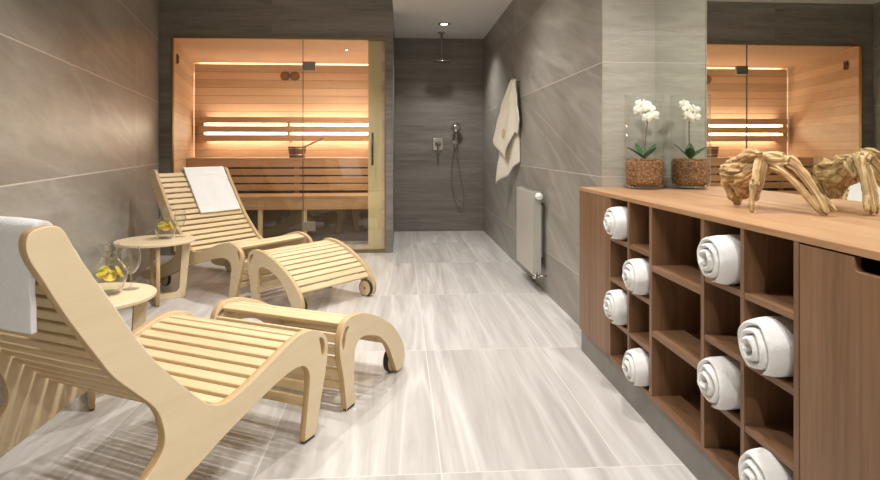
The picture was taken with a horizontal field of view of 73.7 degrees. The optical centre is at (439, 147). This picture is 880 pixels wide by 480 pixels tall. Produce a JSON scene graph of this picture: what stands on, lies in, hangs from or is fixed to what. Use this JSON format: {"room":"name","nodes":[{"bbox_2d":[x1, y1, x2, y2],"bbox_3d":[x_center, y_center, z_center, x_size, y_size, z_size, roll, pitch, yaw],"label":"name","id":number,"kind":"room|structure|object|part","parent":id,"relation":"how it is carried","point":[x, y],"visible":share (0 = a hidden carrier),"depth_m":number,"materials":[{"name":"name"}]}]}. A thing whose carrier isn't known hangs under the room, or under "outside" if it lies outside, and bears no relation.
{"room":"spa relaxation room","nodes":[
{"label":"spa relaxation room","id":0,"kind":"room"},
{"bbox_2d":[0,0,158,407],"bbox_3d":[-1.981,-0.250,1.687,0.628,2.700,8.845,0,0,-9],"label":"wall","id":1,"kind":"structure","parent":0,"point":[79,79],"depth_m":3.53,"materials":[{"name":"tile"}]},
{"bbox_2d":[174,39,193,251],"bbox_3d":[-3.062,-0.030,6.988,0.049,2.260,1.918,0,0,-17],"label":"wall","id":2,"kind":"structure","parent":0,"point":[183,71],"depth_m":6.78,"materials":[{"name":"brown wood"}]},
{"bbox_2d":[174,38,367,64],"bbox_3d":[-1.962,-1.167,7.083,2.648,0.045,1.900,0,0,-4],"label":"ceiling","id":3,"kind":"structure","parent":0,"point":[253,51],"depth_m":6.89,"materials":[{"name":"brown wood"}]},
{"bbox_2d":[159,0,393,254],"bbox_3d":[-1.821,-0.250,6.912,2.547,2.700,1.660,0,0,-4],"label":"wall","id":4,"kind":"structure","parent":0,"point":[244,18],"depth_m":6.09,"materials":[{"name":"tile"}]},
{"bbox_2d":[171,36,385,251],"bbox_3d":[-1.668,-0.041,6.111,2.193,2.222,0.040,0,0,-4],"label":"frame","id":5,"kind":"structure","parent":4,"relation":"in","point":[172,37],"depth_m":6.06,"materials":[{"name":"brown wood"}]},
{"bbox_2d":[302,40,385,249],"bbox_3d":[-1.002,-0.031,6.128,0.864,2.202,0.085,0,0,-4],"label":"door","id":6,"kind":"structure","parent":5,"relation":"attached to","point":[306,66],"depth_m":6.12,"materials":[{"name":"clear glass"}]},
{"bbox_3d":[-1.003,-0.029,6.153,0.844,2.198,0.010,0,0,-4],"label":"pane","id":7,"kind":"part","parent":6,"relation":"part of","materials":[{"name":"clear glass"}]},
{"bbox_3d":[-0.705,0.010,6.138,0.022,0.340,0.065,0,0,-4],"label":"handle","id":8,"kind":"part","parent":6,"relation":"part of","materials":[{"name":"metal"}]},
{"bbox_2d":[171,249,385,254],"bbox_3d":[-1.667,1.085,6.116,2.195,0.030,0.050,0,0,-4],"label":"trim","id":9,"kind":"structure","parent":4,"relation":"attached to","point":[354,250],"depth_m":6.16,"materials":[{"name":"brown wood"}]},
{"bbox_2d":[368,41,381,248],"bbox_3d":[-0.690,-0.020,6.245,0.143,2.240,0.045,0,0,-4],"label":"trim","id":10,"kind":"structure","parent":4,"relation":"attached to","point":[374,47],"depth_m":6.22,"materials":[{"name":"brown wood"}]},
{"bbox_2d":[194,63,367,156],"bbox_3d":[-2.025,-0.030,8.011,2.648,2.260,0.040,0,0,-4],"label":"wall","id":11,"kind":"structure","parent":0,"point":[194,63],"depth_m":7.94,"materials":[{"name":"brown wood"}]},
{"bbox_2d":[195,64,367,156],"bbox_3d":[-2.009,-0.011,7.942,2.548,2.222,0.020,0,0,-4],"label":"lining","id":12,"kind":"object","parent":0,"point":[221,90],"visible":0.29,"depth_m":7.92,"materials":[{"name":"brown wood"}]},
{"bbox_2d":[199,117,367,140],"bbox_3d":[-1.948,-0.250,7.840,2.420,0.320,0.189,0,0,-4],"label":"rail","id":13,"kind":"object","parent":12,"relation":"attached to","point":[266,128],"visible":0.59,"depth_m":7.76,"materials":[{"name":"brown wood"}]},
{"bbox_2d":[280,71,289,80],"bbox_3d":[-2.088,-0.970,7.912,0.124,0.124,0.026,0,0,-4],"label":"gauge","id":14,"kind":"object","parent":12,"relation":"attached to","point":[285,76],"visible":1,"depth_m":7.90,"materials":[{"name":"brown wood"}]},
{"bbox_2d":[290,72,299,80],"bbox_3d":[-1.958,-0.970,7.921,0.124,0.124,0.026,0,0,-4],"label":"gauge","id":15,"kind":"object","parent":12,"relation":"attached to","point":[294,76],"visible":1,"depth_m":7.91,"materials":[{"name":"brown wood"}]},
{"bbox_2d":[0,231,697,479],"bbox_3d":[-0.693,1.150,2.809,5.400,0.100,11.100,0,0,-4],"label":"floor","id":16,"kind":"structure","parent":0,"point":[495,380],"depth_m":2.50,"materials":[{"name":"tile"}]},
{"bbox_2d":[86,282,156,410],"bbox_3d":[-1.562,0.880,2.620,0.536,0.440,0.536,0,0,-31],"label":"side table","id":17,"kind":"object","parent":16,"relation":"on","point":[138,298],"visible":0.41,"depth_m":2.70,"materials":[{"name":"brown wood"}]},
{"bbox_3d":[-1.497,0.889,2.520,0.024,0.422,0.238,0,0,-33],"label":"leg","id":18,"kind":"part","parent":17,"relation":"part of","materials":[{"name":"brown wood"}]},
{"bbox_2d":[91,243,127,295],"bbox_3d":[-1.497,0.547,2.658,0.150,0.226,0.150,0,0,-4],"label":"carafe","id":19,"kind":"object","parent":17,"relation":"on","point":[113,291],"visible":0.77,"depth_m":2.67,"materials":[{"name":"clear glass"}]},
{"bbox_2d":[98,266,108,278],"bbox_3d":[-1.534,0.566,2.673,0.027,0.059,0.060,0,0,22],"label":"lemon slice","id":20,"kind":"object","parent":19,"relation":"in","point":[103,267],"visible":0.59,"depth_m":2.67,"materials":[{"name":"yellow food"}]},
{"bbox_2d":[96,269,110,276],"bbox_3d":[-1.512,0.560,2.637,0.060,0.027,0.059,0,0,-4],"label":"lemon slice","id":21,"kind":"object","parent":19,"relation":"in","point":[102,273],"visible":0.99,"depth_m":2.63,"materials":[{"name":"yellow food"}]},
{"bbox_2d":[102,272,116,281],"bbox_3d":[-1.497,0.578,2.658,0.056,0.047,0.054,0,0,-4],"label":"lemon slice","id":22,"kind":"object","parent":19,"relation":"in","point":[109,277],"visible":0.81,"depth_m":2.65,"materials":[{"name":"yellow food"}]},
{"bbox_2d":[115,266,123,276],"bbox_3d":[-1.461,0.563,2.675,0.034,0.056,0.060,0,0,-24],"label":"lemon slice","id":23,"kind":"object","parent":19,"relation":"in","point":[118,270],"visible":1,"depth_m":2.66,"materials":[{"name":"yellow food"}]},
{"bbox_3d":[-1.469,0.889,2.695,0.238,0.422,0.024,0,0,-39],"label":"leg","id":24,"kind":"part","parent":17,"relation":"part of","materials":[{"name":"brown wood"}]},
{"bbox_2d":[121,247,140,290],"bbox_3d":[-1.446,0.561,2.747,0.084,0.198,0.084,0,0,-4],"label":"goblet","id":25,"kind":"object","parent":17,"relation":"on","point":[123,289],"visible":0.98,"depth_m":2.74,"materials":[{"name":"clear glass"}]},
{"bbox_2d":[113,234,195,306],"bbox_3d":[-2.049,0.880,4.231,0.536,0.440,0.536,0,0,-28],"label":"side table","id":26,"kind":"object","parent":16,"relation":"on","point":[151,242],"visible":0.87,"depth_m":4.27,"materials":[{"name":"brown wood"}]},
{"bbox_3d":[-2.116,0.889,4.329,0.024,0.422,0.238,0,0,-34],"label":"leg","id":27,"kind":"part","parent":26,"relation":"part of","materials":[{"name":"brown wood"}]},
{"bbox_3d":[-1.990,0.889,4.127,0.024,0.422,0.238,0,0,-30],"label":"leg","id":28,"kind":"part","parent":26,"relation":"part of","materials":[{"name":"brown wood"}]},
{"bbox_2d":[154,207,176,238],"bbox_3d":[-2.000,0.547,4.277,0.150,0.226,0.150,0,0,-4],"label":"carafe","id":29,"kind":"object","parent":26,"relation":"on","point":[165,237],"visible":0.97,"depth_m":4.26,"materials":[{"name":"clear glass"}]},
{"bbox_2d":[161,225,169,230],"bbox_3d":[-2.000,0.578,4.277,0.058,0.047,0.052,0,0,-4],"label":"lemon slice","id":30,"kind":"object","parent":29,"relation":"in","point":[165,228],"visible":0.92,"depth_m":4.27,"materials":[{"name":"yellow food"}]},
{"bbox_3d":[-1.953,0.889,4.300,0.238,0.422,0.024,0,0,-36],"label":"leg","id":31,"kind":"part","parent":26,"relation":"part of","materials":[{"name":"brown wood"}]},
{"bbox_2d":[0,225,327,479],"bbox_3d":[-1.013,0.637,1.865,0.700,0.926,1.274,0,0,23],"label":"sun lounger","id":32,"kind":"object","parent":16,"relation":"on","point":[198,377],"visible":0.99,"depth_m":1.81,"materials":[{"name":"brown wood"}]},
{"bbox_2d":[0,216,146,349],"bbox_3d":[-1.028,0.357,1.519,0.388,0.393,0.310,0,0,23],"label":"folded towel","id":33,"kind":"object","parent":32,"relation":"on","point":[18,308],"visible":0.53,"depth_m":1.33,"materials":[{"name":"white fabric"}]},
{"bbox_3d":[-1.323,0.632,1.997,0.027,0.916,1.274,0,0,23],"label":"panel","id":34,"kind":"part","parent":32,"relation":"part of","materials":[{"name":"brown wood"}]},
{"bbox_2d":[140,167,312,297],"bbox_3d":[-1.742,0.637,4.772,1.274,0.926,0.700,0,0,33],"label":"sun lounger","id":35,"kind":"object","parent":16,"relation":"on","point":[232,255],"visible":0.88,"depth_m":4.71,"materials":[{"name":"brown wood"}]},
{"bbox_3d":[-1.923,0.632,4.489,1.274,0.916,0.027,0,0,33],"label":"panel","id":36,"kind":"part","parent":35,"relation":"part of","materials":[{"name":"brown wood"}]},
{"bbox_2d":[180,166,240,213],"bbox_3d":[-1.967,0.352,5.046,0.283,0.379,0.396,0,0,33],"label":"folded towel","id":37,"kind":"object","parent":35,"relation":"on","point":[211,189],"visible":0.95,"depth_m":5.02,"materials":[{"name":"white fabric"}]},
{"bbox_3d":[-1.560,0.632,5.056,1.274,0.916,0.027,0,0,33],"label":"panel","id":38,"kind":"part","parent":35,"relation":"part of","materials":[{"name":"brown wood"}]},
{"bbox_2d":[180,193,367,241],"bbox_3d":[-1.855,0.825,6.915,2.369,0.550,0.454,0,0,-4],"label":"bench","id":39,"kind":"object","parent":16,"relation":"on","point":[339,216],"visible":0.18,"depth_m":6.88,"materials":[{"name":"brown wood"}]},
{"bbox_3d":[-1.826,0.842,6.902,2.312,0.516,0.020,0,0,-4],"label":"kick panel","id":40,"kind":"part","parent":39,"relation":"part of","materials":[{"name":"brown wood"}]},
{"bbox_2d":[186,157,367,192],"bbox_3d":[-1.983,0.612,7.538,2.540,0.977,0.714,0,0,-4],"label":"bench","id":41,"kind":"object","parent":16,"relation":"on","point":[248,174],"visible":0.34,"depth_m":7.22,"materials":[{"name":"brown wood"}]},
{"bbox_2d":[288,147,306,157],"bbox_3d":[-1.797,0.053,7.395,0.230,0.140,0.230,0,0,-4],"label":"bucket","id":42,"kind":"object","parent":41,"relation":"on","point":[294,152],"visible":0.92,"depth_m":7.30,"materials":[{"name":"brown wood"}]},
{"bbox_2d":[304,137,322,146],"bbox_3d":[-1.680,-0.013,7.403,0.415,0.243,0.080,0,0,-4],"label":"ladle","id":43,"kind":"object","parent":42,"relation":"in","point":[322,137],"visible":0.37,"depth_m":7.40,"materials":[{"name":"brown wood"}]},
{"bbox_2d":[210,297,404,411],"bbox_3d":[-0.615,0.921,2.807,0.700,0.418,0.593,0,0,23],"label":"footstool","id":44,"kind":"object","parent":16,"relation":"on","point":[345,331],"visible":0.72,"depth_m":2.60,"materials":[{"name":"brown wood"}]},
{"bbox_3d":[-0.924,0.921,2.939,0.027,0.418,0.593,0,0,23],"label":"panel","id":45,"kind":"part","parent":44,"relation":"part of","materials":[{"name":"brown wood"}]},
{"bbox_3d":[-0.305,0.921,2.675,0.027,0.418,0.593,0,0,23],"label":"panel","id":46,"kind":"part","parent":44,"relation":"part of","materials":[{"name":"brown wood"}]},
{"bbox_2d":[247,238,375,309],"bbox_3d":[-0.920,0.921,4.262,0.593,0.418,0.700,0,0,37],"label":"footstool","id":47,"kind":"object","parent":16,"relation":"on","point":[295,266],"visible":0.91,"depth_m":4.16,"materials":[{"name":"brown wood"}]},
{"bbox_3d":[-1.123,0.921,3.994,0.593,0.418,0.027,0,0,37],"label":"panel","id":48,"kind":"part","parent":47,"relation":"part of","materials":[{"name":"brown wood"}]},
{"bbox_3d":[-0.717,0.921,4.530,0.593,0.418,0.027,0,0,37],"label":"panel","id":49,"kind":"part","parent":47,"relation":"part of","materials":[{"name":"brown wood"}]},
{"bbox_2d":[580,191,879,479],"bbox_3d":[1.058,0.665,1.869,0.418,0.870,2.685,0,0,-4],"label":"base cabinet","id":50,"kind":"object","parent":16,"relation":"on","point":[822,421],"visible":0.81,"depth_m":1.68,"materials":[{"name":"wood"}]},
{"bbox_3d":[0.774,0.605,3.105,0.019,0.750,0.177,0,0,-4],"label":"door","id":51,"kind":"part","parent":50,"relation":"part of","materials":[{"name":"brown wood"}]},
{"bbox_3d":[0.789,0.605,2.882,0.019,0.750,0.265,0,0,-4],"label":"door","id":52,"kind":"part","parent":50,"relation":"part of","materials":[{"name":"brown wood"}]},
{"bbox_2d":[603,289,626,324],"bbox_3d":[0.871,0.708,2.623,0.280,0.156,0.151,0,0,-4],"label":"rolled towel","id":53,"kind":"object","parent":50,"relation":"on","point":[615,301],"visible":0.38,"depth_m":2.57,"materials":[{"name":"white fabric"}]},
{"bbox_2d":[604,207,626,239],"bbox_3d":[0.872,0.335,2.621,0.279,0.149,0.150,0,0,-4],"label":"rolled towel","id":54,"kind":"object","parent":50,"relation":"on","point":[615,218],"visible":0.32,"depth_m":2.57,"materials":[{"name":"white fabric"}]},
{"bbox_2d":[611,320,626,333],"bbox_3d":[0.998,0.795,2.636,0.400,0.018,0.207,0,0,-4],"label":"shelf","id":55,"kind":"object","parent":50,"relation":"attached to","point":[623,327],"depth_m":2.59,"materials":[{"name":"brown wood"}]},
{"bbox_2d":[611,277,626,290],"bbox_3d":[0.998,0.607,2.636,0.400,0.018,0.207,0,0,-4],"label":"shelf","id":56,"kind":"object","parent":50,"relation":"attached to","point":[618,281],"depth_m":2.65,"materials":[{"name":"brown wood"}]},
{"bbox_2d":[611,236,626,246],"bbox_3d":[0.998,0.419,2.636,0.400,0.018,0.207,0,0,-4],"label":"shelf","id":57,"kind":"object","parent":50,"relation":"attached to","point":[613,241],"depth_m":2.61,"materials":[{"name":"brown wood"}]},
{"bbox_2d":[622,348,648,385],"bbox_3d":[0.887,0.890,2.399,0.279,0.140,0.151,0,0,-4],"label":"rolled towel","id":58,"kind":"object","parent":50,"relation":"on","point":[635,364],"visible":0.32,"depth_m":2.35,"materials":[{"name":"white fabric"}]},
{"bbox_2d":[622,258,648,294],"bbox_3d":[0.887,0.524,2.399,0.280,0.147,0.151,0,0,-4],"label":"rolled towel","id":59,"kind":"object","parent":50,"relation":"on","point":[635,275],"visible":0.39,"depth_m":2.35,"materials":[{"name":"white fabric"}]},
{"bbox_2d":[629,332,648,351],"bbox_3d":[1.014,0.795,2.413,0.400,0.018,0.202,0,0,-4],"label":"shelf","id":60,"kind":"object","parent":50,"relation":"attached to","point":[642,338],"depth_m":2.43,"materials":[{"name":"brown wood"}]},
{"bbox_2d":[629,290,648,304],"bbox_3d":[1.014,0.607,2.413,0.400,0.018,0.202,0,0,-4],"label":"shelf","id":61,"kind":"object","parent":50,"relation":"attached to","point":[645,298],"depth_m":2.38,"materials":[{"name":"brown wood"}]},
{"bbox_2d":[629,244,648,256],"bbox_3d":[1.014,0.419,2.413,0.400,0.018,0.202,0,0,-4],"label":"shelf","id":62,"kind":"object","parent":50,"relation":"attached to","point":[643,249],"depth_m":2.44,"materials":[{"name":"brown wood"}]},
{"bbox_3d":[1.053,0.971,1.826,0.402,0.018,1.900,0,0,-4],"label":"panel","id":63,"kind":"part","parent":50,"relation":"part of","materials":[{"name":"brown wood"}]},
{"bbox_2d":[652,330,700,368],"bbox_3d":[1.035,0.719,2.104,0.400,0.022,0.370,0,0,-4],"label":"shelf","id":64,"kind":"object","parent":50,"relation":"attached to","point":[686,344],"depth_m":2.15,"materials":[{"name":"brown wood"}]},
{"bbox_2d":[652,265,700,294],"bbox_3d":[1.035,0.467,2.104,0.400,0.022,0.370,0,0,-4],"label":"shelf","id":65,"kind":"object","parent":50,"relation":"attached to","point":[687,276],"depth_m":2.13,"materials":[{"name":"brown wood"}]},
{"bbox_2d":[697,356,739,409],"bbox_3d":[0.930,0.710,1.784,0.277,0.151,0.150,0,0,-4],"label":"rolled towel","id":66,"kind":"object","parent":50,"relation":"on","point":[718,377],"visible":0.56,"depth_m":1.74,"materials":[{"name":"white fabric"}]},
{"bbox_2d":[697,235,739,284],"bbox_3d":[0.928,0.336,1.784,0.280,0.147,0.152,0,0,-4],"label":"rolled towel","id":67,"kind":"object","parent":50,"relation":"on","point":[718,256],"visible":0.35,"depth_m":1.74,"materials":[{"name":"white fabric"}]},
{"bbox_2d":[705,398,739,426],"bbox_3d":[1.056,0.795,1.797,0.400,0.018,0.201,0,0,-4],"label":"shelf","id":68,"kind":"object","parent":50,"relation":"attached to","point":[734,415],"depth_m":1.74,"materials":[{"name":"brown wood"}]},
{"bbox_2d":[705,334,739,361],"bbox_3d":[1.056,0.607,1.797,0.400,0.018,0.201,0,0,-4],"label":"shelf","id":69,"kind":"object","parent":50,"relation":"attached to","point":[728,343],"depth_m":1.81,"materials":[{"name":"brown wood"}]},
{"bbox_2d":[705,276,739,296],"bbox_3d":[1.056,0.419,1.797,0.400,0.018,0.201,0,0,-4],"label":"shelf","id":70,"kind":"object","parent":50,"relation":"attached to","point":[735,289],"depth_m":1.77,"materials":[{"name":"brown wood"}]},
{"bbox_2d":[579,187,879,260],"bbox_3d":[1.060,0.221,1.869,0.422,0.018,2.685,0,0,-4],"label":"countertop","id":71,"kind":"structure","parent":50,"relation":"on","point":[857,236],"depth_m":1.79,"materials":[{"name":"brown wood"}]},
{"bbox_2d":[624,93,664,188],"bbox_3d":[1.066,-0.033,3.065,0.199,0.489,0.199,0,0,-4],"label":"glass vase","id":72,"kind":"object","parent":71,"relation":"on","point":[656,187],"visible":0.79,"depth_m":3.07,"materials":[{"name":"clear glass"}]},
{"bbox_2d":[627,99,659,158],"bbox_3d":[1.073,-0.082,3.067,0.152,0.358,0.130,0,0,38],"label":"orchid","id":73,"kind":"object","parent":72,"relation":"in","point":[640,107],"visible":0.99,"depth_m":3.06,"materials":[{"name":"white plant"}]},
{"bbox_3d":[1.040,-0.201,3.076,0.071,0.060,0.009,0,0,-21],"label":"flower","id":74,"kind":"part","parent":73,"relation":"part of","materials":[{"name":"white plant"}]},
{"bbox_3d":[1.065,-0.069,3.088,0.015,0.332,0.080,0,0,-15],"label":"stem","id":75,"kind":"part","parent":73,"relation":"part of","materials":[{"name":"plant"}]},
{"bbox_3d":[1.082,-0.233,3.105,0.059,0.051,0.009,0,0,9],"label":"flower","id":76,"kind":"part","parent":73,"relation":"part of","materials":[{"name":"white plant"}]},
{"bbox_3d":[1.066,-0.159,3.019,0.059,0.051,0.009,0,0,-11],"label":"flower","id":77,"kind":"part","parent":73,"relation":"part of","materials":[{"name":"white plant"}]},
{"bbox_3d":[1.089,-0.208,3.061,0.070,0.063,0.009,0,0,13],"label":"flower","id":78,"kind":"part","parent":73,"relation":"part of","materials":[{"name":"white plant"}]},
{"bbox_3d":[1.097,-0.169,3.030,0.070,0.061,0.012,0,0,21],"label":"flower","id":79,"kind":"part","parent":73,"relation":"part of","materials":[{"name":"white plant"}]},
{"bbox_2d":[625,158,662,185],"bbox_3d":[1.066,0.124,3.065,0.186,0.141,0.186,0,0,-4],"label":"clay piece","id":80,"kind":"object","parent":72,"relation":"on","point":[639,172],"visible":0.98,"depth_m":2.99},
{"bbox_2d":[719,147,837,214],"bbox_3d":[1.081,0.104,1.986,0.182,0.212,0.422,0,0,-18],"label":"driftwood","id":81,"kind":"object","parent":71,"relation":"on","point":[743,176],"visible":1,"depth_m":1.93,"materials":[{"name":"brown wood"}]},
{"bbox_2d":[738,316,793,376],"bbox_3d":[0.945,0.523,1.560,0.278,0.146,0.157,0,0,-4],"label":"rolled towel","id":82,"kind":"object","parent":50,"relation":"on","point":[766,343],"visible":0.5,"depth_m":1.51,"materials":[{"name":"white fabric"}]},
{"bbox_2d":[738,447,793,479],"bbox_3d":[0.944,0.882,1.561,0.279,0.160,0.152,0,0,-4],"label":"rolled towel","id":83,"kind":"object","parent":50,"relation":"on","point":[756,463],"visible":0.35,"depth_m":1.53,"materials":[{"name":"white fabric"}]},
{"bbox_2d":[745,424,793,471],"bbox_3d":[1.071,0.795,1.574,0.400,0.018,0.210,0,0,-4],"label":"shelf","id":84,"kind":"object","parent":50,"relation":"attached to","point":[778,439],"depth_m":1.59,"materials":[{"name":"brown wood"}]},
{"bbox_2d":[745,363,793,395],"bbox_3d":[1.071,0.607,1.574,0.400,0.018,0.210,0,0,-4],"label":"shelf","id":85,"kind":"object","parent":50,"relation":"attached to","point":[786,383],"depth_m":1.52,"materials":[{"name":"brown wood"}]},
{"bbox_2d":[745,292,793,319],"bbox_3d":[1.071,0.419,1.574,0.400,0.018,0.210,0,0,-4],"label":"shelf","id":86,"kind":"object","parent":50,"relation":"attached to","point":[782,303],"depth_m":1.59,"materials":[{"name":"brown wood"}]},
{"bbox_3d":[0.908,0.607,1.135,0.019,0.746,0.601,0,0,-4],"label":"door","id":87,"kind":"part","parent":50,"relation":"part of","materials":[{"name":"brown wood"}]},
{"bbox_2d":[382,41,384,248],"bbox_3d":[-0.659,-0.030,7.152,0.038,2.260,1.860,0,0,-4],"label":"wall","id":88,"kind":"structure","parent":0,"point":[383,42],"depth_m":6.22,"materials":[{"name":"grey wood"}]},
{"bbox_2d":[394,38,482,231],"bbox_3d":[-0.015,-0.175,7.817,1.178,2.550,0.100,0,0,-4],"label":"wall","id":89,"kind":"structure","parent":0,"point":[430,97],"depth_m":7.76,"materials":[{"name":"tile"}]},
{"bbox_2d":[433,138,442,152],"bbox_3d":[-0.023,-0.030,7.717,0.140,0.196,0.098,0,0,-4],"label":"shower mixer","id":90,"kind":"object","parent":89,"relation":"attached to","point":[437,142],"visible":1,"depth_m":7.75,"materials":[{"name":"silver metal"}]},
{"bbox_2d":[451,123,463,205],"bbox_3d":[0.232,0.222,7.723,0.170,1.099,0.127,0,0,-4],"label":"shower","id":91,"kind":"object","parent":89,"relation":"attached to","point":[456,127],"visible":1,"depth_m":7.73,"materials":[{"name":"silver metal"}]},
{"bbox_2d":[393,0,512,38],"bbox_3d":[0.071,-1.525,6.545,1.178,0.150,2.450,0,0,-4],"label":"ceiling","id":92,"kind":"structure","parent":0,"point":[468,19],"depth_m":6.52,"materials":[{"name":"paint"}]},
{"bbox_2d":[433,31,449,62],"bbox_3d":[0.021,-1.264,7.348,0.216,0.371,0.216,0,0,-4],"label":"shower","id":93,"kind":"object","parent":92,"relation":"attached to","point":[441,60],"visible":1,"depth_m":7.34,"materials":[{"name":"metal"}]},
{"bbox_2d":[438,23,450,25],"bbox_3d":[0.049,-1.445,6.859,0.150,0.010,0.150,0,0,-4],"label":"recessed light","id":94,"kind":"object","parent":92,"relation":"in","point":[440,24],"visible":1,"depth_m":6.86,"materials":[{"name":"metal"}]},
{"bbox_2d":[483,0,654,325],"bbox_3d":[0.934,-0.250,5.570,0.411,2.700,4.713,0,0,-4],"label":"wall","id":95,"kind":"structure","parent":0,"point":[554,47],"depth_m":3.95,"materials":[{"name":"tile"}]},
{"bbox_2d":[517,187,546,278],"bbox_3d":[0.732,0.659,4.737,0.105,0.651,0.697,0,0,-4],"label":"radiator","id":96,"kind":"object","parent":95,"relation":"attached to","point":[529,207],"visible":1,"depth_m":4.57,"materials":[{"name":"metal"}]},
{"bbox_3d":[0.689,0.651,4.768,0.012,0.627,0.620,0,0,-4],"label":"panel","id":97,"kind":"part","parent":96,"relation":"part of","materials":[{"name":"metal"}]},
{"bbox_2d":[519,187,536,191],"bbox_3d":[0.717,0.340,4.776,0.044,0.006,0.572,0,0,-4],"label":"grille","id":98,"kind":"object","parent":96,"relation":"attached to","point":[521,189],"depth_m":4.79,"materials":[{"name":"metal"}]},
{"bbox_2d":[602,0,603,186],"bbox_3d":[0.889,-0.250,3.205,0.006,2.700,0.006,0,0,-4],"label":"trim","id":99,"kind":"structure","parent":95,"relation":"attached to","point":[602,0],"depth_m":3.20,"materials":[{"name":"metal"}]},
{"bbox_3d":[0.702,-0.626,5.440,0.072,0.051,0.040,0,0,-4],"label":"wall hook","id":100,"kind":"object","parent":95,"relation":"attached to","visible":0},
{"bbox_2d":[493,79,519,182],"bbox_3d":[0.636,-0.139,5.564,0.091,0.997,0.593,0,0,-22],"label":"hanging towel","id":101,"kind":"object","parent":100,"relation":"hanging from","point":[506,139],"visible":1,"depth_m":5.52,"materials":[{"name":"white fabric"}]},
{"bbox_2d":[667,188,878,220],"bbox_3d":[1.437,-0.250,0.367,0.114,2.700,5.737,0,0,-4],"label":"wall","id":102,"kind":"structure","parent":0,"point":[667,188],"depth_m":2.12,"materials":[{"name":"tile"}]},
{"bbox_2d":[655,0,879,220],"bbox_3d":[1.288,-0.684,1.684,0.006,1.792,3.086,0,0,-4],"label":"wall mirror","id":103,"kind":"object","parent":102,"relation":"attached to","point":[800,79],"visible":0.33,"depth_m":2.19,"materials":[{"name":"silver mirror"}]}
]}

